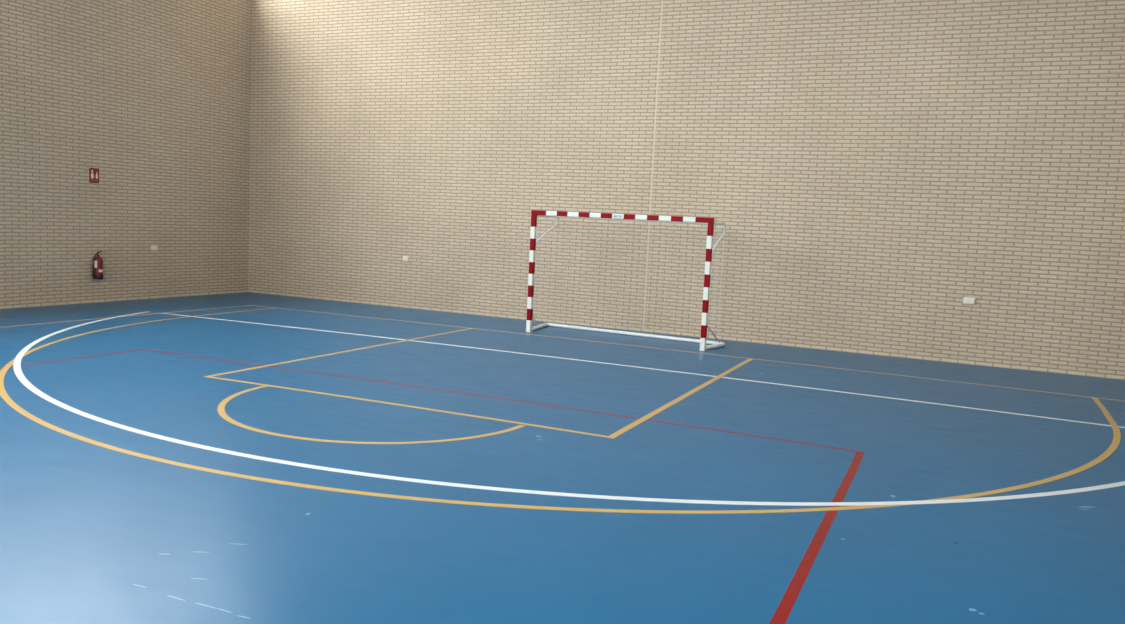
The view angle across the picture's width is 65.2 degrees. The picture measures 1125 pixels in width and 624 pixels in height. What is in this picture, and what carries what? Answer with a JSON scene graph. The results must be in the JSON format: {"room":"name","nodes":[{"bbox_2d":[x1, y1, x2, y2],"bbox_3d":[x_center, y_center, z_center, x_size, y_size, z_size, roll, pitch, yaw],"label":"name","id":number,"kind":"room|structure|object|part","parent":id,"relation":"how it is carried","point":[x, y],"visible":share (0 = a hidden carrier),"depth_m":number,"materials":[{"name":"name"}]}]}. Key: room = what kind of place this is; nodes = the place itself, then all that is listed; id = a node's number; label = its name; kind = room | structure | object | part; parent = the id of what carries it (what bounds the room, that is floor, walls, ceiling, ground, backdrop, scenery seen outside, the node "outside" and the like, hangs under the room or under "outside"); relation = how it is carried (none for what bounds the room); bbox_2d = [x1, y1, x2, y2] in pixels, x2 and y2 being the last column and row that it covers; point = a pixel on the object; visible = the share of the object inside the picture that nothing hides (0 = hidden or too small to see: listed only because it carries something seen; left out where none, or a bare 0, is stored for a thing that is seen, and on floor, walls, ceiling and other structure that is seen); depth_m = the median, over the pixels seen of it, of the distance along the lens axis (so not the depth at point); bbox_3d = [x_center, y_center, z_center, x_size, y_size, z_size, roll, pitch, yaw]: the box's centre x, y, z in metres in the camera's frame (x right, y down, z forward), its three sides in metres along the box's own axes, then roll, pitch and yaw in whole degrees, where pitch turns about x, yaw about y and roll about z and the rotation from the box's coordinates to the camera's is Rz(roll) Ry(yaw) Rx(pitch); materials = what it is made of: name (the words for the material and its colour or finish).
{"room":"sports hall","nodes":[
{"label":"sports hall","id":0,"kind":"room"},
{"bbox_2d":[0,0,251,308],"bbox_3d":[-13.633,-3.883,4.860,0.350,9.200,32.007,5,6,24],"label":"wall","id":1,"kind":"structure","parent":0,"point":[152,95],"depth_m":16.55,"materials":[{"name":"beige brick"}]},
{"bbox_2d":[89,168,98,182],"bbox_3d":[-8.539,-2.489,16.055,0.008,0.270,0.196,5,6,24],"label":"fire extinguisher sign","id":2,"kind":"object","parent":1,"relation":"attached to","point":[93,172],"visible":1,"depth_m":16.05,"materials":[{"name":"red plastic"}]},
{"bbox_2d":[92,251,102,279],"bbox_3d":[-8.535,-0.860,16.177,0.176,0.516,0.182,0,6,-24],"label":"fire extinguisher","id":3,"kind":"object","parent":1,"relation":"attached to","point":[97,261],"visible":1,"depth_m":16.11,"materials":[{"name":"red metal"}]},
{"bbox_2d":[0,292,1124,623],"bbox_3d":[-5.122,1.571,1.405,19.578,0.122,32.707,5,6,24],"label":"floor","id":4,"kind":"structure","parent":0,"point":[245,457],"depth_m":6.56,"materials":[{"name":"blue rubber"}]},
{"bbox_2d":[526,210,725,350],"bbox_3d":[1.072,-0.596,14.851,3.412,2.080,1.056,5,6,25],"label":"goal","id":5,"kind":"object","parent":4,"relation":"on","point":[703,341],"visible":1,"depth_m":14.78,"materials":[{"name":"white metal"}]},
{"bbox_3d":[-0.529,-0.655,15.060,0.080,2.000,0.080,5,6,25],"label":"post","id":6,"kind":"part","parent":5,"relation":"part of","materials":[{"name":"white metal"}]},
{"bbox_3d":[1.038,0.405,14.983,3.412,0.060,0.990,5,6,25],"label":"ground frame","id":7,"kind":"part","parent":5,"relation":"part of","materials":[{"name":"white metal"}]},
{"bbox_3d":[2.257,-0.389,13.774,0.080,2.000,0.080,5,6,25],"label":"post","id":8,"kind":"part","parent":5,"relation":"part of","materials":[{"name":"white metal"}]},
{"bbox_2d":[248,0,1124,379],"bbox_3d":[1.807,-4.220,15.614,19.578,9.200,0.350,5,6,24],"label":"wall","id":9,"kind":"structure","parent":0,"point":[870,168],"depth_m":15.13,"materials":[{"name":"beige brick"}]},
{"bbox_2d":[403,256,408,260],"bbox_3d":[-3.191,-1.084,17.926,0.135,0.100,0.046,5,6,24],"label":"box","id":10,"kind":"object","parent":9,"relation":"attached to","point":[405,258],"visible":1,"depth_m":17.91,"materials":[{"name":"white plastic"}]},
{"bbox_2d":[643,0,662,327],"bbox_3d":[1.683,-4.233,15.479,0.024,9.140,0.014,5,6,24],"label":"trim","id":11,"kind":"structure","parent":9,"relation":"attached to","point":[662,0],"depth_m":15.62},
{"bbox_2d":[963,297,974,303],"bbox_3d":[6.309,-0.173,13.660,0.165,0.098,0.046,5,6,24],"label":"box","id":12,"kind":"object","parent":9,"relation":"attached to","point":[966,300],"visible":1,"depth_m":13.65,"materials":[{"name":"white plastic"}]}
]}

